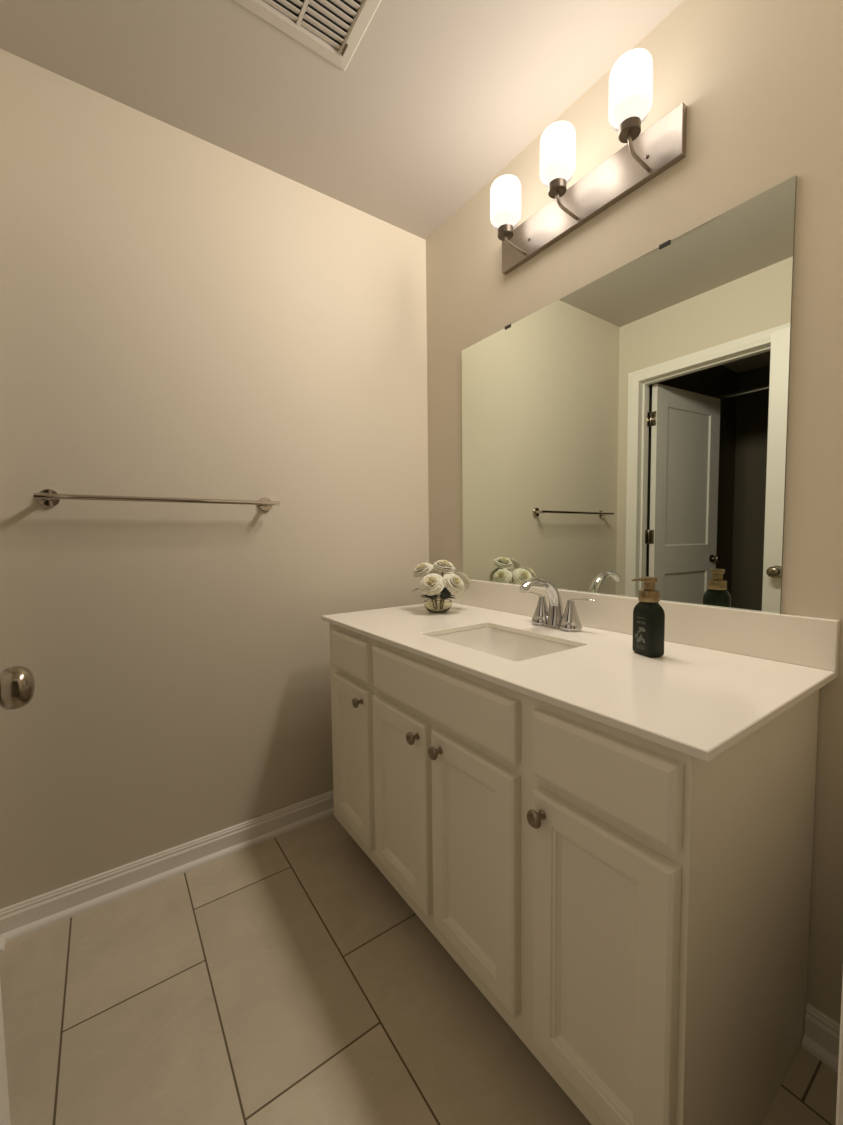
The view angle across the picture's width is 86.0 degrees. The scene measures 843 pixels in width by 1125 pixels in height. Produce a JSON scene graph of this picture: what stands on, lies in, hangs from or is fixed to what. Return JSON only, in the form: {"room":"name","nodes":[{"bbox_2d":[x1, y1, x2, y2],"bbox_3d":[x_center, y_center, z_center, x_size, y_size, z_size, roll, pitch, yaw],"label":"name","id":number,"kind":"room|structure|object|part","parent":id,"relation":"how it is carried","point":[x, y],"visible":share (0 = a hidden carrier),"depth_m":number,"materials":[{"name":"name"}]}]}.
{"room":"bathroom","nodes":[
{"label":"bathroom","id":0,"kind":"room"},
{"bbox_2d":[0,49,429,908],"bbox_3d":[-0.667,-0.182,1.642,1.641,2.425,0.100,-3,4,-35],"label":"wall","id":1,"kind":"structure","parent":0,"point":[182,315],"depth_m":1.48,"materials":[{"name":"beige paint"}]},
{"bbox_2d":[33,489,279,510],"bbox_3d":[-0.796,-0.197,1.442,0.669,0.050,0.075,-3,4,-35],"label":"towel bar","id":2,"kind":"object","parent":1,"relation":"attached to","point":[46,497],"visible":1,"depth_m":1.36,"materials":[{"name":"silver metal"}]},
{"bbox_3d":[-1.049,-0.184,1.270,0.050,0.050,0.067,-3,4,-35],"label":"post","id":3,"kind":"part","parent":2,"relation":"part of","materials":[{"name":"silver metal"}]},
{"bbox_3d":[-0.551,-0.210,1.619,0.050,0.050,0.067,-3,4,-35],"label":"post","id":4,"kind":"part","parent":2,"relation":"part of","materials":[{"name":"silver metal"}]},
{"bbox_2d":[0,790,333,942],"bbox_3d":[-0.569,0.987,1.692,1.526,0.084,0.030,-3,4,-35],"label":"baseboard","id":5,"kind":"structure","parent":1,"relation":"attached to","point":[20,919],"depth_m":1.47,"materials":[{"name":"white paint"}]},
{"bbox_2d":[0,0,683,239],"bbox_3d":[-0.479,-1.349,-0.031,3.350,0.100,2.950,-3,4,-35],"label":"ceiling","id":6,"kind":"structure","parent":0,"point":[434,99],"depth_m":1.28,"materials":[{"name":"beige paint"}]},
{"bbox_2d":[234,0,380,70],"bbox_3d":[-0.241,-1.359,1.045,0.299,0.013,0.334,-3,4,-35],"label":"ceiling vent","id":7,"kind":"object","parent":6,"relation":"in","point":[322,26],"visible":1,"depth_m":1.14,"materials":[{"name":"metal"}]},
{"bbox_3d":[-0.205,-1.366,1.205,0.004,0.006,0.032,-3,4,-35],"label":"damper lever","id":8,"kind":"part","parent":7,"relation":"part of","materials":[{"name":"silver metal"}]},
{"bbox_2d":[0,815,837,1124],"bbox_3d":[-0.450,1.172,0.121,3.350,0.100,2.950,-3,4,-35],"label":"floor","id":9,"kind":"structure","parent":0,"point":[284,979],"depth_m":1.06,"materials":[{"name":"beige tile"}]},
{"bbox_2d":[329,623,818,1124],"bbox_3d":[0.236,0.632,1.300,0.620,0.820,1.230,-3,4,-35],"label":"vanity cabinet","id":10,"kind":"object","parent":9,"relation":"on","point":[635,910],"visible":0.98,"depth_m":0.82,"materials":[{"name":"white paint"}]},
{"bbox_3d":[-0.233,0.302,1.474,0.022,0.125,0.256,-3,4,-35],"label":"drawer","id":11,"kind":"part","parent":10,"relation":"part of","materials":[{"name":"white paint"}]},
{"bbox_3d":[-0.228,0.638,1.493,0.022,0.499,0.251,-3,4,-35],"label":"door","id":12,"kind":"part","parent":10,"relation":"part of","materials":[{"name":"white paint"}]},
{"bbox_3d":[-0.196,0.429,1.387,0.030,0.031,0.031,-3,4,-35],"label":"knob","id":13,"kind":"part","parent":10,"relation":"part of","materials":[{"name":"silver metal"}]},
{"bbox_3d":[-0.059,0.651,1.254,0.022,0.499,0.271,-3,4,-35],"label":"door","id":14,"kind":"part","parent":10,"relation":"part of","materials":[{"name":"white paint"}]},
{"bbox_3d":[-0.022,0.442,1.139,0.030,0.031,0.031,-3,4,-35],"label":"knob","id":15,"kind":"part","parent":10,"relation":"part of","materials":[{"name":"silver metal"}]},
{"bbox_3d":[0.033,0.446,1.062,0.030,0.031,0.031,-3,4,-35],"label":"knob","id":16,"kind":"part","parent":10,"relation":"part of","materials":[{"name":"silver metal"}]},
{"bbox_3d":[0.023,0.321,1.111,0.022,0.125,0.566,-3,4,-35],"label":"drawer","id":17,"kind":"part","parent":10,"relation":"part of","materials":[{"name":"white paint"}]},
{"bbox_3d":[0.111,0.663,1.012,0.022,0.499,0.274,-3,4,-35],"label":"door","id":18,"kind":"part","parent":10,"relation":"part of","materials":[{"name":"white paint"}]},
{"bbox_3d":[0.208,0.459,0.813,0.030,0.031,0.031,-3,4,-35],"label":"knob","id":19,"kind":"part","parent":10,"relation":"part of","materials":[{"name":"silver metal"}]},
{"bbox_2d":[321,602,837,761],"bbox_3d":[0.246,0.215,1.286,0.590,0.016,1.284,-3,4,-35],"label":"countertop","id":20,"kind":"structure","parent":10,"relation":"on","point":[694,701],"depth_m":0.91,"materials":[{"name":"beige stone"}]},
{"bbox_2d":[424,599,451,612],"bbox_3d":[0.061,0.163,1.685,0.107,0.043,0.107,-3,4,-35],"label":"flower vase","id":21,"kind":"object","parent":20,"relation":"on","point":[432,607],"visible":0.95,"depth_m":1.65,"materials":[{"name":"clear glass"}]},
{"bbox_2d":[412,563,432,601],"bbox_3d":[0.004,0.087,1.711,0.082,0.174,0.082,-1,4,-11],"label":"rose","id":22,"kind":"object","parent":21,"relation":"in","point":[422,569],"visible":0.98,"depth_m":1.69,"materials":[{"name":"beige plant"}]},
{"bbox_2d":[419,573,444,602],"bbox_3d":[0.037,0.109,1.636,0.081,0.140,0.090,-3,4,-35],"label":"rose","id":23,"kind":"object","parent":21,"relation":"in","point":[432,584],"visible":0.99,"depth_m":1.62,"materials":[{"name":"beige plant"}]},
{"bbox_2d":[432,560,455,601],"bbox_3d":[0.095,0.082,1.723,0.092,0.183,0.123,-3,4,-35],"label":"rose","id":24,"kind":"object","parent":21,"relation":"in","point":[443,566],"visible":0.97,"depth_m":1.71,"materials":[{"name":"beige plant"}]},
{"bbox_2d":[440,573,463,601],"bbox_3d":[0.114,0.108,1.647,0.094,0.138,0.074,-1,4,-11],"label":"rose","id":25,"kind":"object","parent":21,"relation":"in","point":[454,583],"visible":0.99,"depth_m":1.63,"materials":[{"name":"beige plant"}]},
{"bbox_2d":[439,572,469,602],"bbox_3d":[0.127,0.104,1.727,0.117,0.137,0.081,0,3,3],"label":"rose","id":26,"kind":"object","parent":21,"relation":"in","point":[465,579],"visible":0.48,"depth_m":1.71,"materials":[{"name":"beige plant"}]},
{"bbox_2d":[431,627,575,660],"bbox_3d":[0.216,0.292,1.255,0.315,0.134,0.424,-3,4,-35],"label":"sink","id":27,"kind":"object","parent":20,"relation":"in","point":[512,646],"visible":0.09,"depth_m":1.40,"materials":[{"name":"ceramic"}]},
{"bbox_2d":[519,578,595,631],"bbox_3d":[0.362,0.122,1.350,0.189,0.158,0.250,-3,4,-35],"label":"faucet","id":28,"kind":"object","parent":20,"relation":"on","point":[553,617],"visible":1,"depth_m":1.36,"materials":[{"name":"silver metal"}]},
{"bbox_3d":[0.369,0.106,1.458,0.014,0.018,0.080,-2,4,-23],"label":"lever","id":29,"kind":"part","parent":28,"relation":"part of","materials":[{"name":"silver metal"}]},
{"bbox_3d":[0.382,0.148,1.431,0.066,0.086,0.066,-3,4,-35],"label":"handle","id":30,"kind":"part","parent":28,"relation":"part of","materials":[{"name":"silver metal"}]},
{"bbox_3d":[0.362,0.118,1.350,0.177,0.150,0.054,-3,4,-35],"label":"spout","id":31,"kind":"part","parent":28,"relation":"part of","materials":[{"name":"silver metal"}]},
{"bbox_3d":[0.413,0.194,1.390,0.054,0.009,0.164,-3,4,-35],"label":"plate","id":32,"kind":"part","parent":28,"relation":"part of","materials":[{"name":"silver metal"}]},
{"bbox_3d":[0.443,0.152,1.344,0.066,0.086,0.066,-3,4,-35],"label":"handle","id":33,"kind":"part","parent":28,"relation":"part of","materials":[{"name":"silver metal"}]},
{"bbox_3d":[0.466,0.113,1.320,0.080,0.018,0.014,2,5,42],"label":"lever","id":34,"kind":"part","parent":28,"relation":"part of","materials":[{"name":"silver metal"}]},
{"bbox_2d":[631,577,664,657],"bbox_3d":[0.521,0.126,1.057,0.070,0.183,0.065,-2,4,-17],"label":"soap bottle","id":35,"kind":"object","parent":20,"relation":"on","point":[648,615],"visible":1,"depth_m":1.04,"materials":[{"name":"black plastic"}]},
{"bbox_2d":[635,617,645,649],"bbox_3d":[0.512,0.165,1.059,0.001,0.074,0.032,-2,4,-17],"label":"print","id":36,"kind":"object","parent":35,"relation":"attached to","point":[640,622],"depth_m":1.06},
{"bbox_3d":[0.290,0.677,0.757,0.022,0.499,0.257,-3,4,-35],"label":"door","id":37,"kind":"part","parent":10,"relation":"part of","materials":[{"name":"white paint"}]},
{"bbox_3d":[0.286,0.340,0.738,0.022,0.125,0.259,-3,4,-35],"label":"drawer","id":38,"kind":"part","parent":10,"relation":"part of","materials":[{"name":"white paint"}]},
{"bbox_3d":[0.615,0.657,0.825,0.548,0.820,0.016,-3,4,-35],"label":"panel","id":39,"kind":"part","parent":10,"relation":"part of","materials":[{"name":"white paint"}]},
{"bbox_2d":[426,0,842,1023],"bbox_3d":[0.865,-0.160,0.977,0.100,2.425,2.950,-3,4,-35],"label":"wall","id":40,"kind":"structure","parent":0,"point":[759,82],"depth_m":1.03,"materials":[{"name":"beige paint"}]},
{"bbox_2d":[491,94,686,274],"bbox_3d":[0.413,-1.127,1.321,0.158,0.224,0.615,-3,4,-35],"label":"vanity light","id":41,"kind":"object","parent":40,"relation":"attached to","point":[647,154],"visible":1,"depth_m":1.27,"materials":[{"name":"silver metal"}]},
{"bbox_3d":[0.309,-1.052,1.497,0.097,0.032,0.010,-3,4,-35],"label":"arm","id":42,"kind":"part","parent":41,"relation":"part of","materials":[{"name":"silver metal"}]},
{"bbox_3d":[0.427,-1.050,1.329,0.097,0.045,0.010,-3,4,-35],"label":"arm","id":43,"kind":"part","parent":41,"relation":"part of","materials":[{"name":"silver metal"}]},
{"bbox_3d":[0.553,-1.044,1.150,0.097,0.051,0.010,-3,4,-35],"label":"arm","id":44,"kind":"part","parent":41,"relation":"part of","materials":[{"name":"silver metal"}]},
{"bbox_2d":[462,175,796,613],"bbox_3d":[0.479,-0.373,1.416,0.007,0.929,1.080,-3,4,-35],"label":"wall mirror","id":45,"kind":"object","parent":40,"relation":"attached to","point":[633,424],"visible":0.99,"depth_m":1.22,"materials":[{"name":"clear glass"}]},
{"bbox_2d":[445,579,839,670],"bbox_3d":[0.479,0.142,1.445,0.020,0.104,1.284,-3,4,-35],"label":"backsplash","id":46,"kind":"structure","parent":40,"relation":"attached to","point":[813,642],"depth_m":1.11,"materials":[{"name":"beige stone"}]},
{"bbox_2d":[802,1003,839,1072],"bbox_3d":[0.500,0.988,1.472,0.030,0.084,1.560,-3,4,-35],"label":"baseboard","id":47,"kind":"structure","parent":40,"relation":"attached to","point":[821,1037],"depth_m":0.97,"materials":[{"name":"white paint"}]},
{"bbox_3d":[0.357,-0.113,0.288,1.526,2.425,0.115,-3,4,-35],"label":"wall","id":48,"kind":"structure","parent":0,"visible":0},
{"bbox_2d":[0,666,34,1124],"bbox_3d":[-0.398,0.082,0.292,0.159,2.035,0.725,-3,4,-35],"label":"door","id":49,"kind":"structure","parent":48,"relation":"in","point":[17,683],"depth_m":0.58,"materials":[{"name":"white paint"}]},
{"bbox_3d":[-0.533,0.162,0.576,0.062,0.057,0.062,-3,4,-35],"label":"knob","id":50,"kind":"part","parent":49,"relation":"part of","materials":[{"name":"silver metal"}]},
{"bbox_2d":[836,976,842,1124],"bbox_3d":[0.127,0.054,0.146,0.868,2.116,0.132,-3,4,-35],"label":"trim","id":51,"kind":"structure","parent":48,"relation":"attached to","point":[839,1106],"depth_m":0.43,"materials":[{"name":"white paint"}]},
{"bbox_3d":[-0.442,-0.086,-0.001,0.115,2.425,2.850,-3,4,-35],"label":"wall","id":52,"kind":"structure","parent":0,"visible":0},
{"bbox_2d":[0,938,5,954],"bbox_3d":[-0.723,1.054,0.613,0.030,0.084,1.560,-3,4,-35],"label":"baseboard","id":53,"kind":"structure","parent":52,"relation":"attached to","point":[2,941],"depth_m":1.24,"materials":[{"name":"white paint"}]}
]}

